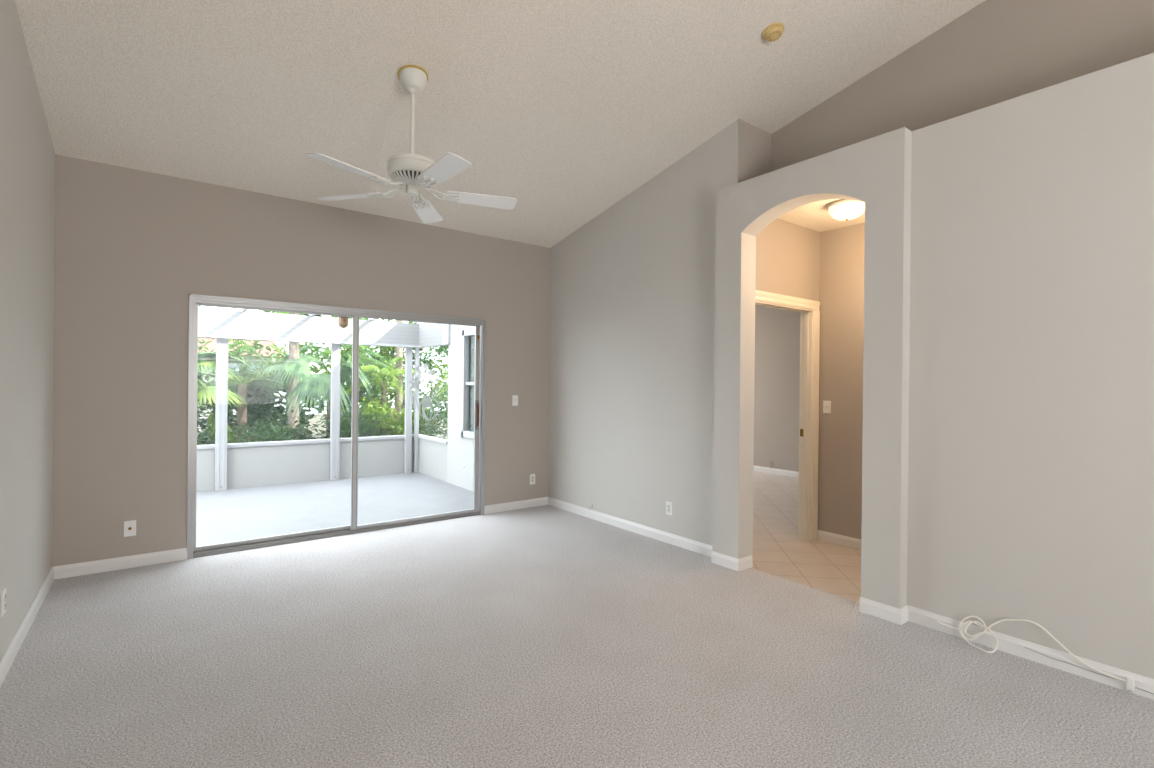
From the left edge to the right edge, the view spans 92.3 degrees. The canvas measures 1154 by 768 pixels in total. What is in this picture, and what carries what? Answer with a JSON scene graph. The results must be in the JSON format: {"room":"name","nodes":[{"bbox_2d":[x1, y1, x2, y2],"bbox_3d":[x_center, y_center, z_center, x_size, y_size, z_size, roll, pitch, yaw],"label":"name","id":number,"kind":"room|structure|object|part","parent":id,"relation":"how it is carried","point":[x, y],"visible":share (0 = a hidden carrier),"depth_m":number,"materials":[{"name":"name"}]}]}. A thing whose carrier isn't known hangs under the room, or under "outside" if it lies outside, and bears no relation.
{"room":"empty living room","nodes":[
{"label":"empty living room","id":0,"kind":"room"},
{"bbox_2d":[0,0,54,660],"bbox_3d":[-1.308,-0.854,0.705,0.120,4.689,8.150,0,0,-37],"label":"wall","id":1,"kind":"structure","parent":0,"point":[27,153],"depth_m":2.96,"materials":[{"name":"beige paint"}]},
{"bbox_2d":[1,588,5,616],"bbox_3d":[-2.695,1.026,2.607,0.010,0.116,0.072,0,0,-37],"label":"wall outlet","id":2,"kind":"object","parent":1,"relation":"attached to","point":[3,593],"visible":1,"depth_m":2.59,"materials":[{"name":"white plastic"}]},
{"bbox_2d":[0,567,53,686],"bbox_3d":[-1.231,1.347,0.689,0.014,0.088,8.000,0,0,-37],"label":"baseboard","id":3,"kind":"structure","parent":1,"relation":"attached to","point":[14,646],"depth_m":2.98,"materials":[{"name":"white paint"}]},
{"bbox_2d":[52,154,549,566],"bbox_3d":[-1.986,-0.055,5.227,4.300,3.063,0.150,0,0,-37],"label":"wall","id":4,"kind":"structure","parent":0,"point":[132,246],"depth_m":4.29,"materials":[{"name":"beige paint"}]},
{"bbox_2d":[53,548,186,578],"bbox_3d":[-3.352,1.321,4.094,0.773,0.088,0.014,0,0,-37],"label":"baseboard","id":5,"kind":"structure","parent":4,"relation":"attached to","point":[98,566],"depth_m":4.07,"materials":[{"name":"white paint"}]},
{"bbox_2d":[124,520,135,536],"bbox_3d":[-3.316,1.073,4.110,0.072,0.116,0.027,0,0,-37],"label":"outlet","id":6,"kind":"object","parent":4,"relation":"attached to","point":[129,526],"visible":1,"depth_m":4.11,"materials":[{"name":"white plastic"}]},
{"bbox_2d":[187,293,486,558],"bbox_3d":[-2.047,0.339,5.164,2.595,2.074,0.151,0,0,-37],"label":"door","id":7,"kind":"structure","parent":4,"relation":"in","point":[195,300],"depth_m":5.11,"materials":[{"name":"metal"}]},
{"bbox_3d":[-2.560,0.344,4.809,1.264,1.999,0.026,0,0,-37],"label":"fixed panel","id":8,"kind":"part","parent":7,"relation":"part of","materials":[{"name":"glass"}]},
{"bbox_3d":[-1.561,0.353,5.506,1.300,1.999,0.026,0,0,-37],"label":"sliding panel","id":9,"kind":"part","parent":7,"relation":"part of","materials":[{"name":"glass"}]},
{"bbox_3d":[-1.060,0.328,5.867,0.045,0.315,0.008,0,0,-37],"label":"handle plate","id":10,"kind":"part","parent":7,"relation":"part of","materials":[{"name":"metal"}]},
{"bbox_3d":[-1.054,0.328,5.851,0.020,0.262,0.038,0,0,-37],"label":"handle","id":11,"kind":"part","parent":7,"relation":"part of","materials":[{"name":"brown wood"}]},
{"bbox_2d":[512,395,517,405],"bbox_3d":[-0.680,0.182,6.119,0.072,0.116,0.018,0,0,-37],"label":"light switch","id":12,"kind":"object","parent":4,"relation":"attached to","point":[514,397],"visible":1,"depth_m":6.12,"materials":[{"name":"white plastic"}]},
{"bbox_2d":[484,497,547,513],"bbox_3d":[-0.660,1.345,6.148,0.825,0.088,0.014,0,0,-37],"label":"baseboard","id":13,"kind":"structure","parent":4,"relation":"attached to","point":[501,507],"depth_m":6.12,"materials":[{"name":"white paint"}]},
{"bbox_2d":[530,474,534,484],"bbox_3d":[-0.502,1.077,6.268,0.072,0.116,0.010,0,0,-37],"label":"wall outlet","id":14,"kind":"object","parent":4,"relation":"attached to","point":[532,476],"visible":1,"depth_m":6.26,"materials":[{"name":"white plastic"}]},
{"bbox_2d":[196,438,413,491],"bbox_3d":[-5.249,1.093,6.728,6.950,0.540,0.080,0,0,-37],"label":"wall","id":15,"kind":"structure","parent":0,"point":[254,466],"depth_m":7.69,"materials":[{"name":"white paint"}]},
{"bbox_2d":[205,359,399,364],"bbox_3d":[-5.263,0.093,6.684,6.860,1.370,0.008,0,0,-37],"label":"rail","id":16,"kind":"object","parent":15,"relation":"attached to","point":[205,359],"visible":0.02,"depth_m":7.69,"materials":[{"name":"white metal"}]},
{"bbox_2d":[197,434,421,448],"bbox_3d":[-5.243,0.800,6.724,6.950,0.045,0.110,0,0,-37],"label":"trim","id":17,"kind":"structure","parent":15,"relation":"on","point":[251,444],"depth_m":7.69,"materials":[{"name":"white paint"}]},
{"bbox_2d":[198,307,418,344],"bbox_3d":[-5.238,-0.794,6.670,6.870,0.345,0.100,0,0,-37],"label":"roof","id":18,"kind":"structure","parent":0,"point":[211,321],"depth_m":7.65,"materials":[{"name":"white"}]},
{"bbox_2d":[198,334,420,347],"bbox_3d":[-5.206,-0.607,6.626,6.870,0.030,0.210,0,0,-37],"label":"trim","id":19,"kind":"structure","parent":18,"relation":"attached to","point":[199,335],"depth_m":7.59,"materials":[{"name":"white paint"}]},
{"bbox_2d":[196,472,472,546],"bbox_3d":[-4.333,1.424,5.524,6.950,0.100,3.150,0,0,-37],"label":"floor","id":20,"kind":"structure","parent":0,"point":[229,515],"depth_m":6.36,"materials":[{"name":"smooth light grey concrete"}]},
{"bbox_2d":[215,338,227,490],"bbox_3d":[-4.571,0.384,7.125,0.125,1.970,0.058,0,0,-37],"label":"patio post","id":21,"kind":"object","parent":20,"relation":"on","point":[221,343],"visible":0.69,"depth_m":7.11,"materials":[{"name":"white paint"}]},
{"bbox_2d":[330,344,339,479],"bbox_3d":[-3.474,0.394,7.962,0.115,1.970,0.058,0,0,-37],"label":"patio post","id":22,"kind":"object","parent":20,"relation":"on","point":[335,348],"visible":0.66,"depth_m":7.94,"materials":[{"name":"white paint"}]},
{"bbox_2d":[404,347,412,473],"bbox_3d":[-2.619,0.401,8.614,0.100,1.970,0.058,0,0,-37],"label":"patio post","id":23,"kind":"object","parent":20,"relation":"on","point":[408,350],"visible":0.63,"depth_m":8.60,"materials":[{"name":"white paint"}]},
{"bbox_2d":[414,348,419,472],"bbox_3d":[-2.513,0.402,8.689,0.060,1.970,0.068,0,0,-37],"label":"patio post","id":24,"kind":"object","parent":20,"relation":"on","point":[417,350],"visible":0.84,"depth_m":8.67,"materials":[{"name":"white paint"}]},
{"bbox_2d":[419,438,446,481],"bbox_3d":[-2.151,1.121,8.331,0.080,0.540,1.130,0,0,-37],"label":"wall","id":25,"kind":"structure","parent":0,"point":[432,455],"depth_m":8.24,"materials":[{"name":"white paint"}]},
{"bbox_2d":[418,435,446,443],"bbox_3d":[-2.146,0.829,8.320,0.110,0.045,1.110,0,0,-37],"label":"trim","id":26,"kind":"structure","parent":25,"relation":"on","point":[426,437],"depth_m":8.23,"materials":[{"name":"white paint"}]},
{"bbox_2d":[447,325,474,490],"bbox_3d":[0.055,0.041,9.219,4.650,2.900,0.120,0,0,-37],"label":"wall","id":27,"kind":"structure","parent":0,"point":[450,344],"depth_m":7.81,"materials":[{"name":"white paint"}]},
{"bbox_2d":[417,322,447,347],"bbox_3d":[-2.147,-0.907,8.348,0.100,0.685,1.180,0,0,-37],"label":"trim","id":28,"kind":"structure","parent":27,"relation":"attached to","point":[430,334],"depth_m":8.34,"materials":[{"name":"white paint"}]},
{"bbox_2d":[442,324,450,344],"bbox_3d":[-1.813,-0.903,7.899,0.135,0.685,0.200,0,0,-37],"label":"trim","id":29,"kind":"structure","parent":27,"relation":"attached to","point":[446,328],"depth_m":7.83,"materials":[{"name":"white paint"}]},
{"bbox_2d":[459,328,474,438],"bbox_3d":[-1.206,-0.003,7.080,0.108,1.430,1.150,0,0,-37],"label":"window","id":30,"kind":"structure","parent":27,"relation":"in","point":[466,354],"depth_m":7.42,"materials":[{"name":"white paint"}]},
{"bbox_2d":[469,336,474,431],"bbox_3d":[-1.165,0.000,7.112,0.003,1.285,0.990,0,0,-37],"label":"blind","id":31,"kind":"object","parent":30,"relation":"attached to","point":[471,338],"depth_m":7.44,"materials":[{"name":"white paint"}]},
{"bbox_2d":[14,0,984,247],"bbox_3d":[0.638,-2.444,2.082,4.862,1.776,8.000,0,0,-37],"label":"ceiling","id":32,"kind":"structure","parent":0,"point":[564,109],"depth_m":3.63,"materials":[{"name":"white paint"}]},
{"bbox_2d":[306,65,516,223],"bbox_3d":[-0.994,-1.559,3.520,1.248,0.821,1.308,1,0,-21],"label":"ceiling fan","id":33,"kind":"object","parent":32,"relation":"hanging from","point":[412,171],"visible":1,"depth_m":3.44,"materials":[{"name":"white metal"}]},
{"bbox_3d":[-1.283,-1.221,3.134,0.148,0.037,0.469,1,0,33],"label":"blade","id":34,"kind":"part","parent":33,"relation":"part of","materials":[{"name":"white wood"}]},
{"bbox_3d":[-1.468,-1.223,3.617,0.469,0.037,0.147,1,0,15],"label":"blade","id":35,"kind":"part","parent":33,"relation":"part of","materials":[{"name":"white wood"}]},
{"bbox_3d":[-1.043,-1.288,3.502,0.256,0.038,0.256,0,0,-37],"label":"lamp shade","id":36,"kind":"part","parent":33,"relation":"part of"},
{"bbox_3d":[-1.066,-1.220,3.942,0.147,0.037,0.469,1,0,-3],"label":"blade","id":37,"kind":"part","parent":33,"relation":"part of","materials":[{"name":"white wood"}]},
{"bbox_3d":[-0.764,-1.216,3.164,0.148,0.037,0.470,0,0,-37],"label":"blade","id":38,"kind":"part","parent":33,"relation":"part of","materials":[{"name":"white wood"}]},
{"bbox_3d":[-0.633,-1.215,3.660,0.469,0.037,0.148,1,0,-21],"label":"blade","id":39,"kind":"part","parent":33,"relation":"part of","materials":[{"name":"white wood"}]},
{"bbox_2d":[762,22,783,41],"bbox_3d":[1.229,-2.197,3.473,0.132,0.063,0.132,0,0,-37],"label":"smoke detector","id":40,"kind":"object","parent":32,"relation":"attached to","point":[773,32],"visible":1,"depth_m":3.44,"materials":[{"name":"plastic"}]},
{"bbox_2d":[767,31,780,41],"bbox_3d":[1.233,-2.175,3.468,0.088,0.020,0.087,0,0,-37],"label":"grille","id":41,"kind":"object","parent":40,"relation":"attached to","point":[771,35],"depth_m":3.46,"materials":[{"name":"plastic"}]},
{"bbox_2d":[0,471,1153,767],"bbox_3d":[1.550,1.473,4.038,8.500,0.120,9.950,0,0,-37],"label":"floor","id":42,"kind":"structure","parent":0,"point":[545,636],"depth_m":2.72,"materials":[{"name":"grey carpet"}]},
{"bbox_2d":[937,616,1126,681],"bbox_3d":[2.280,1.320,2.853,0.098,0.203,0.782,0,0,-37],"label":"cable","id":43,"kind":"object","parent":42,"relation":"on","point":[960,628],"visible":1,"depth_m":2.97,"materials":[{"name":"white plastic"}]},
{"bbox_2d":[1126,677,1134,691],"bbox_3d":[2.551,1.383,2.554,0.022,0.058,0.024,0,0,-37],"label":"box","id":44,"kind":"object","parent":42,"relation":"on","point":[1130,681],"visible":1,"depth_m":2.55,"materials":[{"name":"white plastic"}]},
{"bbox_2d":[738,119,770,182],"bbox_3d":[1.438,-1.801,4.475,0.437,0.551,0.004,0,0,-37],"label":"wall","id":45,"kind":"structure","parent":0,"point":[754,144],"depth_m":4.45,"materials":[{"name":"beige paint"}]},
{"bbox_2d":[754,306,799,471],"bbox_3d":[3.268,0.073,8.743,0.120,2.900,4.535,0,0,-37],"label":"wall","id":46,"kind":"structure","parent":0,"point":[777,332],"depth_m":8.78,"materials":[{"name":"beige paint"}]},
{"bbox_2d":[754,466,798,477],"bbox_3d":[3.168,1.385,8.748,0.014,0.088,4.425,0,0,-37],"label":"baseboard","id":47,"kind":"structure","parent":46,"relation":"attached to","point":[756,468],"depth_m":8.74,"materials":[{"name":"white paint"}]},
{"bbox_2d":[755,218,819,300],"bbox_3d":[1.782,0.059,4.826,1.205,2.910,0.110,0,0,-37],"label":"wall","id":48,"kind":"structure","parent":0,"point":[787,253],"depth_m":4.79,"materials":[{"name":"beige paint"}]},
{"bbox_2d":[755,290,819,540],"bbox_3d":[1.740,0.332,4.786,1.075,2.176,0.135,0,0,-37],"label":"door frame","id":49,"kind":"structure","parent":48,"relation":"in","point":[809,311],"depth_m":5.03,"materials":[{"name":"paint"}]},
{"bbox_3d":[1.785,-0.713,4.739,1.075,0.085,0.021,0,0,-37],"label":"casing","id":50,"kind":"part","parent":49,"relation":"part of","materials":[{"name":"paint"}]},
{"bbox_3d":[2.168,0.378,5.041,0.085,2.091,0.021,0,0,-37],"label":"casing","id":51,"kind":"part","parent":49,"relation":"part of","materials":[{"name":"paint"}]},
{"bbox_2d":[712,127,911,608],"bbox_3d":[1.575,-0.005,3.881,0.182,3.037,1.382,0,0,-37],"label":"archway","id":52,"kind":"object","parent":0,"point":[875,171],"depth_m":3.45,"materials":[{"name":"beige paint"}]},
{"bbox_2d":[711,551,739,571],"bbox_3d":[1.141,1.365,4.271,0.014,0.088,0.256,0,0,-37],"label":"baseboard","id":53,"kind":"structure","parent":52,"relation":"attached to","point":[726,561],"depth_m":4.26,"materials":[{"name":"white paint"}]},
{"bbox_2d":[740,555,752,570],"bbox_3d":[1.285,1.367,4.228,0.162,0.088,0.014,0,0,-37],"label":"baseboard","id":54,"kind":"structure","parent":52,"relation":"attached to","point":[745,562],"depth_m":4.22,"materials":[{"name":"white paint"}]},
{"bbox_2d":[859,597,901,624],"bbox_3d":[1.837,1.373,3.360,0.014,0.088,0.244,0,0,-37],"label":"baseboard","id":55,"kind":"structure","parent":52,"relation":"attached to","point":[883,611],"depth_m":3.35,"materials":[{"name":"white paint"}]},
{"bbox_2d":[900,606,907,623],"bbox_3d":[1.945,1.374,3.297,0.083,0.088,0.014,0,0,-37],"label":"baseboard","id":56,"kind":"structure","parent":52,"relation":"attached to","point":[904,609],"depth_m":3.29,"materials":[{"name":"white paint"}]},
{"bbox_2d":[778,199,864,231],"bbox_3d":[3.347,-1.402,2.784,1.215,0.050,5.015,0,0,-37],"label":"ceiling","id":57,"kind":"structure","parent":0,"point":[815,216],"depth_m":4.66,"materials":[{"name":"paint"}]},
{"bbox_2d":[828,199,864,220],"bbox_3d":[2.084,-1.325,4.277,0.270,0.134,0.270,0,0,-37],"label":"ceiling lamp","id":58,"kind":"object","parent":57,"relation":"attached to","point":[844,209],"visible":0.87,"depth_m":4.20,"materials":[{"name":"white glass"}]},
{"bbox_2d":[818,223,864,538],"bbox_3d":[3.775,0.081,3.124,0.100,2.910,5.015,0,0,-37],"label":"wall","id":59,"kind":"structure","parent":0,"point":[841,273],"depth_m":4.92,"materials":[{"name":"beige paint"}]},
{"bbox_2d":[823,401,830,413],"bbox_3d":[2.258,0.209,5.013,0.018,0.116,0.072,0,0,-37],"label":"light switch","id":60,"kind":"object","parent":59,"relation":"attached to","point":[826,404],"visible":1,"depth_m":5.01,"materials":[{"name":"white plastic"}]},
{"bbox_2d":[817,530,860,549],"bbox_3d":[3.717,1.398,3.091,0.014,0.088,5.015,0,0,-37],"label":"baseboard","id":61,"kind":"structure","parent":59,"relation":"attached to","point":[846,541],"depth_m":4.91,"materials":[{"name":"white paint"}]},
{"bbox_2d":[548,53,1153,678],"bbox_3d":[2.322,-0.272,3.386,0.572,3.588,8.000,0,0,-37],"label":"wall","id":62,"kind":"structure","parent":0,"point":[1031,443],"depth_m":3.02,"materials":[{"name":"beige paint"}]},
{"bbox_2d":[548,497,712,556],"bbox_3d":[0.406,1.356,5.420,0.014,0.088,2.464,0,0,-37],"label":"baseboard","id":63,"kind":"structure","parent":62,"relation":"attached to","point":[679,541],"depth_m":5.21,"materials":[{"name":"white paint"}]},
{"bbox_2d":[666,501,671,515],"bbox_3d":[0.812,1.100,4.894,0.010,0.116,0.072,0,0,-37],"label":"wall outlet","id":64,"kind":"object","parent":62,"relation":"attached to","point":[668,504],"visible":1,"depth_m":4.89,"materials":[{"name":"white plastic"}]},
{"bbox_2d":[906,605,1153,699],"bbox_3d":[3.239,1.389,1.681,0.014,0.088,4.154,0,0,-37],"label":"baseboard","id":65,"kind":"structure","parent":62,"relation":"attached to","point":[1008,644],"depth_m":2.83,"materials":[{"name":"white paint"}]},
{"bbox_2d":[1025,647,1117,679],"bbox_3d":[2.433,1.373,2.720,0.006,0.023,0.377,0,0,-37],"label":"wire","id":66,"kind":"object","parent":62,"relation":"attached to","point":[1025,647],"visible":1,"depth_m":2.73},
{"bbox_2d":[771,0,1153,171],"bbox_3d":[3.305,-2.292,2.493,0.120,1.729,5.415,0,0,-37],"label":"wall","id":67,"kind":"structure","parent":0,"point":[997,51],"depth_m":3.45,"materials":[{"name":"beige paint"}]},
{"bbox_3d":[-0.809,-0.588,6.246,9.800,4.150,0.050,0,0,-37],"label":"wall","id":68,"kind":"structure","parent":0,"visible":0},
{"bbox_3d":[-2.843,-0.974,6.640,0.040,0.050,3.050,0,0,-37],"label":"rafter","id":69,"kind":"object","parent":68,"relation":"attached to","visible":0},
{"bbox_2d":[338,316,348,327],"bbox_3d":[-2.720,-0.797,6.453,0.118,0.300,0.118,1,0,30],"label":"lamp","id":70,"kind":"object","parent":69,"relation":"hanging from","point":[342,321],"visible":0.83,"depth_m":6.41,"materials":[{"name":"brown glass"}]},
{"label":"outside","id":71,"kind":"structure","parent":0,"visible":0},
{"bbox_2d":[201,411,447,444],"bbox_3d":[-8.153,1.511,16.340,36.000,0.180,18.720,0,0,-37],"label":"ground","id":72,"kind":"structure","parent":71,"point":[312,421],"depth_m":18.40,"materials":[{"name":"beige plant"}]},
{"bbox_2d":[197,338,215,417],"bbox_3d":[-8.294,0.040,10.666,2.882,2.794,1.772,0,0,-37],"label":"tree","id":73,"kind":"object","parent":72,"relation":"on","point":[203,341],"visible":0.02,"depth_m":11.13,"materials":[{"name":"green plant"}]},
{"bbox_2d":[197,411,244,444],"bbox_3d":[-5.749,0.859,7.789,1.823,1.250,1.443,0,0,-37],"label":"shrub","id":74,"kind":"object","parent":72,"relation":"on","point":[201,438],"visible":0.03,"depth_m":7.84,"materials":[{"name":"green plant"}]},
{"bbox_2d":[197,359,251,443],"bbox_3d":[-6.003,0.526,8.076,2.100,1.856,2.213,0,0,-37],"label":"fan palm","id":75,"kind":"object","parent":72,"relation":"on","point":[203,391],"visible":0.18,"depth_m":8.15,"materials":[{"name":"green plant"}]},
{"bbox_2d":[198,306,267,364],"bbox_3d":[-6.951,-0.131,9.713,2.214,3.146,2.356,1,0,-4],"label":"palm","id":76,"kind":"object","parent":72,"relation":"on","point":[245,343],"visible":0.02,"depth_m":10.43,"materials":[{"name":"green plant"}]},
{"bbox_2d":[197,338,282,433],"bbox_3d":[-14.165,-0.112,15.336,10.000,2.950,6.000,0,0,-37],"label":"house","id":77,"kind":"structure","parent":72,"relation":"on","point":[212,345],"depth_m":15.91,"materials":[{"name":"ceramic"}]},
{"bbox_3d":[-9.524,0.008,15.681,0.840,1.040,0.015,0,0,-37],"label":"pane","id":78,"kind":"part","parent":77,"relation":"part of","materials":[{"name":"clear glass"}]},
{"bbox_2d":[197,352,302,441],"bbox_3d":[-5.530,0.482,9.450,2.158,1.948,2.207,1,0,20],"label":"fan palm","id":79,"kind":"object","parent":72,"relation":"on","point":[242,384],"visible":0.38,"depth_m":9.32,"materials":[{"name":"green plant"}]},
{"bbox_2d":[200,417,312,444],"bbox_3d":[-4.920,1.027,8.407,2.028,1.036,1.370,0,0,-37],"label":"shrub","id":80,"kind":"object","parent":72,"relation":"on","point":[275,434],"visible":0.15,"depth_m":8.40,"materials":[{"name":"green plant"}]},
{"bbox_2d":[197,362,326,444],"bbox_3d":[-6.592,0.429,10.240,3.742,2.202,1.565,0,0,-37],"label":"shrub","id":81,"kind":"object","parent":72,"relation":"on","point":[258,412],"visible":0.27,"depth_m":10.51,"materials":[{"name":"green plant"}]},
{"bbox_3d":[-6.732,0.734,10.129,0.447,1.452,1.552,1,0,41],"label":"stem","id":82,"kind":"part","parent":81,"relation":"part of","materials":[{"name":"green plant"}]},
{"bbox_2d":[200,339,326,436],"bbox_3d":[-6.321,0.192,11.320,2.329,2.527,1.869,1,0,-9],"label":"tree","id":83,"kind":"object","parent":72,"relation":"on","point":[235,353],"visible":0.22,"depth_m":11.12,"materials":[{"name":"green plant"}]},
{"bbox_3d":[-6.255,0.352,11.592,1.371,2.209,0.516,1,0,-21],"label":"stem","id":84,"kind":"part","parent":83,"relation":"part of","materials":[{"name":"green plant"}]},
{"bbox_2d":[246,407,327,441],"bbox_3d":[-4.536,1.044,8.874,1.603,1.404,1.366,0,0,-37],"label":"shrub","id":85,"kind":"object","parent":72,"relation":"on","point":[303,421],"visible":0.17,"depth_m":8.79,"materials":[{"name":"green plant"}]},
{"bbox_2d":[210,311,364,432],"bbox_3d":[-4.862,-0.211,9.518,2.446,3.348,2.287,0,0,-37],"label":"fan palm","id":86,"kind":"object","parent":72,"relation":"on","point":[293,346],"visible":0.02,"depth_m":9.38,"materials":[{"name":"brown plant"}]},
{"bbox_2d":[269,354,374,438],"bbox_3d":[-4.365,0.474,9.380,1.529,1.987,2.054,1,0,-1],"label":"fan palm","id":87,"kind":"object","parent":72,"relation":"on","point":[319,385],"visible":0.79,"depth_m":8.85,"materials":[{"name":"green plant"}]},
{"bbox_2d":[282,345,398,420],"bbox_3d":[-4.736,0.326,10.573,1.910,2.273,1.945,1,0,11],"label":"palm","id":88,"kind":"object","parent":72,"relation":"on","point":[348,357],"visible":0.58,"depth_m":10.54,"materials":[{"name":"green plant"}]},
{"bbox_2d":[268,343,421,437],"bbox_3d":[-5.285,-0.001,12.677,3.505,2.930,1.907,0,0,-37],"label":"tree","id":89,"kind":"object","parent":72,"relation":"on","point":[314,371],"visible":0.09,"depth_m":12.37,"materials":[{"name":"green plant"}]},
{"bbox_2d":[308,401,397,438],"bbox_3d":[-3.775,0.950,9.471,1.768,1.303,1.262,0,0,-37],"label":"shrub","id":90,"kind":"object","parent":72,"relation":"on","point":[361,422],"visible":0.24,"depth_m":9.38,"materials":[{"name":"green plant"}]},
{"bbox_2d":[284,356,447,437],"bbox_3d":[-4.337,0.504,12.166,3.720,2.227,1.786,0,0,-37],"label":"shrub","id":91,"kind":"object","parent":72,"relation":"on","point":[370,376],"visible":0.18,"depth_m":11.80,"materials":[{"name":"green plant"}]},
{"bbox_2d":[304,316,434,425],"bbox_3d":[-4.909,-0.449,13.388,3.383,3.826,1.913,0,0,-37],"label":"tree","id":92,"kind":"object","parent":72,"relation":"on","point":[326,347],"visible":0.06,"depth_m":13.19,"materials":[{"name":"green plant"}]},
{"bbox_2d":[316,357,426,433],"bbox_3d":[-3.802,0.463,10.908,1.998,2.017,1.972,1,0,4],"label":"palm","id":93,"kind":"object","parent":72,"relation":"on","point":[381,383],"visible":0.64,"depth_m":10.79,"materials":[{"name":"green plant"}]},
{"bbox_2d":[341,391,438,435],"bbox_3d":[-3.411,0.823,10.193,1.880,1.411,1.493,0,0,-37],"label":"shrub","id":94,"kind":"object","parent":72,"relation":"on","point":[398,418],"visible":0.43,"depth_m":9.98,"materials":[{"name":"green plant"}]},
{"bbox_3d":[-3.298,0.905,10.206,0.502,1.156,0.639,1,0,33],"label":"stem","id":95,"kind":"part","parent":94,"relation":"part of","materials":[{"name":"green plant"}]},
{"bbox_2d":[395,320,402,415],"bbox_3d":[-3.780,-1.036,11.452,2.818,5.012,2.398,0,0,-37],"label":"fan palm","id":96,"kind":"object","parent":72,"relation":"on","point":[398,350],"visible":0.02,"depth_m":11.33,"materials":[{"name":"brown plant"}]},
{"bbox_2d":[404,384,447,438],"bbox_3d":[-2.284,0.670,10.224,1.749,1.993,1.764,0,0,-37],"label":"shrub","id":97,"kind":"object","parent":72,"relation":"on","point":[445,402],"visible":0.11,"depth_m":10.13,"materials":[{"name":"green plant"}]},
{"bbox_2d":[404,321,447,375],"bbox_3d":[-2.620,-0.545,14.256,3.794,4.050,2.195,0,0,-45],"label":"tree","id":98,"kind":"object","parent":72,"relation":"on","point":[441,349],"visible":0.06,"depth_m":13.37,"materials":[{"name":"green plant"}]},
{"bbox_2d":[423,359,447,426],"bbox_3d":[-2.341,0.105,13.087,2.686,2.776,2.039,0,0,-37],"label":"shrub","id":99,"kind":"object","parent":72,"relation":"on","point":[445,367],"visible":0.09,"depth_m":12.68,"materials":[{"name":"green plant"}]},
{"bbox_2d":[432,369,447,397],"bbox_3d":[-1.833,0.398,11.351,2.254,2.183,1.801,1,0,-26],"label":"palm","id":100,"kind":"object","parent":72,"relation":"on","point":[445,373],"visible":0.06,"depth_m":11.00,"materials":[{"name":"green plant"}]}
]}

